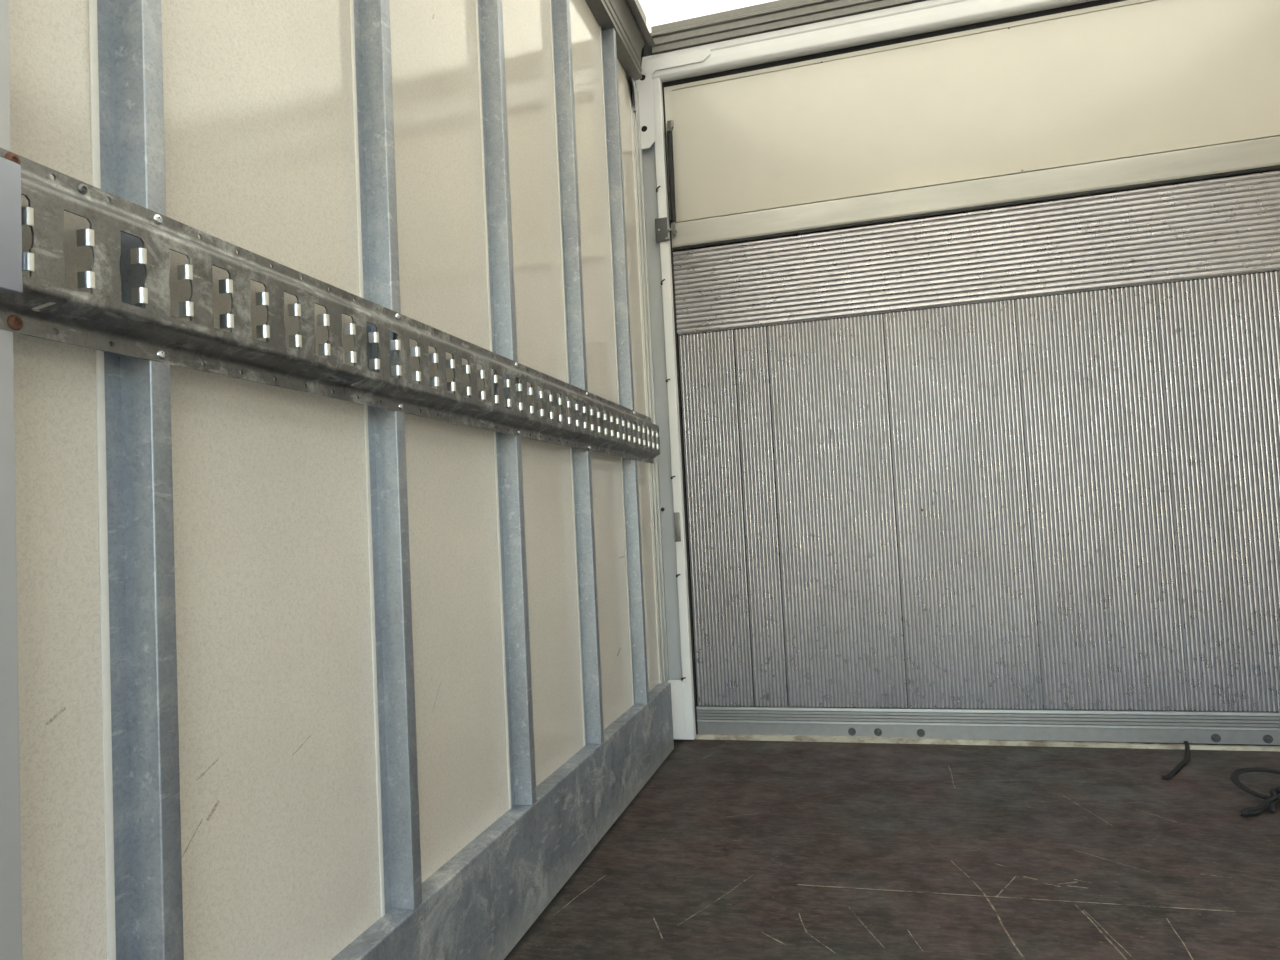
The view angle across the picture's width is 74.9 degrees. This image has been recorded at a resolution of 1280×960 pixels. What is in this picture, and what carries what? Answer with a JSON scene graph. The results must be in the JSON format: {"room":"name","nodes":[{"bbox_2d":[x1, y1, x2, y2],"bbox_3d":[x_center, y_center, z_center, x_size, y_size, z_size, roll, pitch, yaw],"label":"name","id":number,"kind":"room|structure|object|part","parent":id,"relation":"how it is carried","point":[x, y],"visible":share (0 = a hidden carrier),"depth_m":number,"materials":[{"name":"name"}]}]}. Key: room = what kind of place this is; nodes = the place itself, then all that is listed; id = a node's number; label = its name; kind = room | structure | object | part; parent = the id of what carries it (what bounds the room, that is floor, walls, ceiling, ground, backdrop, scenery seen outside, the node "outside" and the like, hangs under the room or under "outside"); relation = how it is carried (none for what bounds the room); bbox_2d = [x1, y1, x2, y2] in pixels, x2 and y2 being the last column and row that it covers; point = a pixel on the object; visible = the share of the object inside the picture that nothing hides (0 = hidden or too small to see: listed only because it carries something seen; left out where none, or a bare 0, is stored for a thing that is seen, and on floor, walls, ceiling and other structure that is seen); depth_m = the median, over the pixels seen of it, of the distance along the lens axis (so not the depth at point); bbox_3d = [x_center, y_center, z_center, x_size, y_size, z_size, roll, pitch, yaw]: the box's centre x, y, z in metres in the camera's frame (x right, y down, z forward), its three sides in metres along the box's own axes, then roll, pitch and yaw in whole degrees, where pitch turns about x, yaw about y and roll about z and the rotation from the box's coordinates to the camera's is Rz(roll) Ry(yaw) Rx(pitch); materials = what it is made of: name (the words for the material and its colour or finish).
{"room":"cargo space","nodes":[
{"label":"cargo space","id":0,"kind":"room"},
{"bbox_2d":[8,0,665,959],"bbox_3d":[-0.530,-0.353,0.778,0.030,2.300,4.400,-4,-3,15],"label":"wall","id":1,"kind":"structure","parent":0,"point":[280,847],"depth_m":1.05,"materials":[{"name":"beige paint"}]},
{"bbox_2d":[88,0,183,959],"bbox_3d":[-0.490,-0.405,0.813,0.037,1.986,0.072,-4,-3,15],"label":"upright","id":2,"kind":"object","parent":1,"relation":"attached to","point":[142,817],"visible":1,"depth_m":0.78,"materials":[{"name":"metal"}]},
{"bbox_2d":[0,148,659,463],"bbox_3d":[-0.241,-0.160,1.551,0.034,0.145,2.235,-4,-3,15],"label":"rail","id":3,"kind":"object","parent":1,"relation":"attached to","point":[95,319],"visible":1,"depth_m":0.88,"materials":[{"name":"metal"}]},
{"bbox_3d":[-0.498,-0.195,0.557,0.008,0.100,0.171,-4,-3,15],"label":"plate","id":4,"kind":"part","parent":3,"relation":"part of","materials":[{"name":"grey metal"}]},
{"bbox_2d":[349,0,421,916],"bbox_3d":[-0.379,-0.392,1.222,0.037,1.986,0.072,-4,-3,15],"label":"upright","id":5,"kind":"object","parent":1,"relation":"attached to","point":[374,146],"visible":1,"depth_m":1.19,"materials":[{"name":"metal"}]},
{"bbox_2d":[331,683,673,959],"bbox_3d":[-0.219,0.716,1.552,0.036,0.207,2.325,-4,-3,15],"label":"baseboard","id":6,"kind":"structure","parent":1,"relation":"attached to","point":[483,900],"depth_m":1.53,"materials":[{"name":"grey metal"}]},
{"bbox_2d":[475,0,536,809],"bbox_3d":[-0.267,-0.378,1.631,0.037,1.986,0.072,-4,-3,15],"label":"upright","id":7,"kind":"object","parent":1,"relation":"attached to","point":[521,771],"visible":1,"depth_m":1.61,"materials":[{"name":"metal"}]},
{"bbox_2d":[549,0,603,746],"bbox_3d":[-0.156,-0.364,2.040,0.037,1.986,0.072,-4,-3,15],"label":"upright","id":8,"kind":"object","parent":1,"relation":"attached to","point":[567,174],"visible":1,"depth_m":2.03,"materials":[{"name":"metal"}]},
{"bbox_2d":[585,0,645,80],"bbox_3d":[-0.572,-1.501,0.745,0.085,0.208,4.240,-4,-3,15],"label":"trim","id":9,"kind":"structure","parent":1,"relation":"attached to","point":[616,14],"depth_m":2.59,"materials":[{"name":"silver metal"}]},
{"bbox_2d":[599,26,648,704],"bbox_3d":[-0.044,-0.350,2.449,0.037,1.986,0.072,-4,-3,15],"label":"upright","id":10,"kind":"object","parent":1,"relation":"attached to","point":[623,351],"visible":1,"depth_m":2.44,"materials":[{"name":"metal"}]},
{"bbox_2d":[628,74,636,111],"bbox_3d":[-0.025,-1.277,2.761,0.008,0.100,0.060,-4,-3,15],"label":"bracket","id":11,"kind":"object","parent":1,"relation":"attached to","point":[631,81],"visible":1,"depth_m":2.77,"materials":[{"name":"silver metal"}]},
{"bbox_2d":[626,0,654,46],"bbox_3d":[-0.523,-1.567,0.748,0.025,0.090,4.266,-4,-3,15],"label":"trim","id":12,"kind":"structure","parent":1,"relation":"attached to","point":[635,7],"depth_m":2.68,"materials":[{"name":"beige metal"}]},
{"bbox_2d":[629,85,660,682],"bbox_3d":[0.015,-0.338,2.727,0.003,1.982,0.010,-4,-3,15],"label":"trim","id":13,"kind":"structure","parent":1,"relation":"attached to","point":[629,85],"depth_m":2.73,"materials":[{"name":"grey metal"}]},
{"bbox_2d":[631,88,668,682],"bbox_3d":[0.032,-0.332,2.775,0.010,1.990,0.092,-4,-3,15],"label":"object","id":14,"kind":"structure","parent":1,"relation":"attached to","point":[635,115],"depth_m":2.76,"materials":[{"name":"metal"}]},
{"bbox_2d":[639,0,776,32],"bbox_3d":[0.484,-1.675,0.536,2.270,0.004,4.440,-4,-3,15],"label":"ceiling","id":15,"kind":"structure","parent":0,"point":[657,12],"depth_m":2.75,"materials":[{"name":"white"}]},
{"bbox_2d":[504,739,1279,959],"bbox_3d":[0.608,0.742,0.432,2.210,0.030,4.400,-4,-3,15],"label":"floor","id":16,"kind":"structure","parent":0,"point":[731,849],"depth_m":1.73,"materials":[{"name":"brown wood"}]},
{"bbox_2d":[0,0,21,959],"bbox_3d":[-0.547,-0.307,0.577,0.035,2.189,0.202,-4,-3,15],"label":"post","id":17,"kind":"object","parent":16,"relation":"on","point":[10,831],"visible":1,"depth_m":0.64,"materials":[{"name":"grey metal"}]},
{"bbox_2d":[635,0,1125,739],"bbox_3d":[1.110,-0.359,2.546,2.209,2.303,0.070,-4,-3,15],"label":"frame","id":18,"kind":"object","parent":16,"relation":"on","point":[929,18],"visible":0.89,"depth_m":2.79,"materials":[{"name":"white paint"}]},
{"bbox_2d":[655,217,671,242],"bbox_3d":[0.079,-0.844,2.817,0.058,0.081,0.015,-4,-3,15],"label":"bracket","id":19,"kind":"object","parent":18,"relation":"attached to","point":[661,227],"visible":1,"depth_m":2.82,"materials":[{"name":"grey metal"}]},
{"bbox_3d":[0.116,-1.281,2.817,0.260,0.298,0.003,-4,-3,15],"label":"gusset plate","id":20,"kind":"part","parent":18,"relation":"part of","materials":[{"name":"white paint"}]},
{"bbox_3d":[0.123,0.156,2.771,0.020,0.097,0.008,-4,-3,15],"label":"striker plate","id":21,"kind":"part","parent":18,"relation":"part of","materials":[{"name":"metal"}]},
{"bbox_3d":[0.136,0.757,2.765,0.082,0.194,0.036,-4,-3,15],"label":"foot plate","id":22,"kind":"part","parent":18,"relation":"part of","materials":[{"name":"white paint"}]},
{"bbox_2d":[664,0,1279,251],"bbox_3d":[1.079,-1.125,2.609,2.030,0.570,0.034,-4,-3,15],"label":"wall panel","id":23,"kind":"object","parent":18,"relation":"attached to","point":[1126,95],"visible":0.98,"depth_m":2.60,"materials":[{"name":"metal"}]},
{"bbox_2d":[666,120,676,235],"bbox_3d":[0.107,-1.028,2.840,0.028,0.400,0.026,-4,-3,15],"label":"gas strut","id":24,"kind":"object","parent":23,"relation":"attached to","point":[669,138],"visible":1,"depth_m":2.83,"materials":[{"name":"metal"}]},
{"bbox_3d":[0.099,-1.031,2.845,0.009,0.295,0.008,-3,-3,-7],"label":"rod","id":25,"kind":"part","parent":24,"relation":"part of","materials":[{"name":"metal"}]},
{"bbox_3d":[1.090,-0.892,2.598,2.030,0.088,0.034,-4,-3,15],"label":"rail","id":26,"kind":"part","parent":23,"relation":"part of","materials":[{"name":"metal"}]},
{"bbox_2d":[673,170,1279,744],"bbox_3d":[1.133,-0.029,2.554,2.030,1.626,0.029,-4,-3,15],"label":"corrugated panel","id":27,"kind":"object","parent":18,"relation":"attached to","point":[1011,472],"visible":1,"depth_m":2.56,"materials":[{"name":"metal"}]},
{"bbox_2d":[1162,741,1189,778],"bbox_3d":[1.460,0.757,2.264,0.030,0.025,0.324,-5,-4,42],"label":"cord","id":28,"kind":"object","parent":16,"relation":"on","point":[1184,761],"visible":1,"depth_m":2.24,"materials":[{"name":"black rubber"}]},
{"bbox_2d":[1230,767,1279,816],"bbox_3d":[1.508,0.729,1.955,0.270,0.046,0.243,-4,-3,15],"label":"strap","id":29,"kind":"object","parent":16,"relation":"on","point":[1269,801],"visible":1,"depth_m":1.96,"materials":[{"name":"black fabric"}]},
{"bbox_2d":[672,250,1279,745],"bbox_3d":[1.127,-0.395,2.615,2.210,2.450,0.010,-4,-3,15],"label":"wall","id":30,"kind":"structure","parent":0,"point":[672,250],"depth_m":2.84,"materials":[{"name":"silver metal"}]},
{"bbox_2d":[643,33,652,56],"bbox_3d":[0.023,-1.476,2.892,0.110,0.123,0.025,-4,-3,15],"label":"trim","id":31,"kind":"structure","parent":30,"relation":"attached to","point":[647,51],"depth_m":2.88,"materials":[{"name":"grey metal"}]},
{"bbox_2d":[651,0,926,54],"bbox_3d":[1.048,-1.557,2.584,2.084,0.091,0.046,-4,-3,15],"label":"ceiling beam","id":32,"kind":"structure","parent":30,"relation":"attached to","point":[779,14],"depth_m":2.75,"materials":[{"name":"metal"}]},
{"bbox_2d":[695,734,1279,750],"bbox_3d":[1.166,0.787,2.506,2.160,0.019,0.016,-4,-3,15],"label":"trim","id":33,"kind":"structure","parent":30,"relation":"attached to","point":[811,738],"depth_m":2.54,"materials":[{"name":"silver metal"}]}
]}

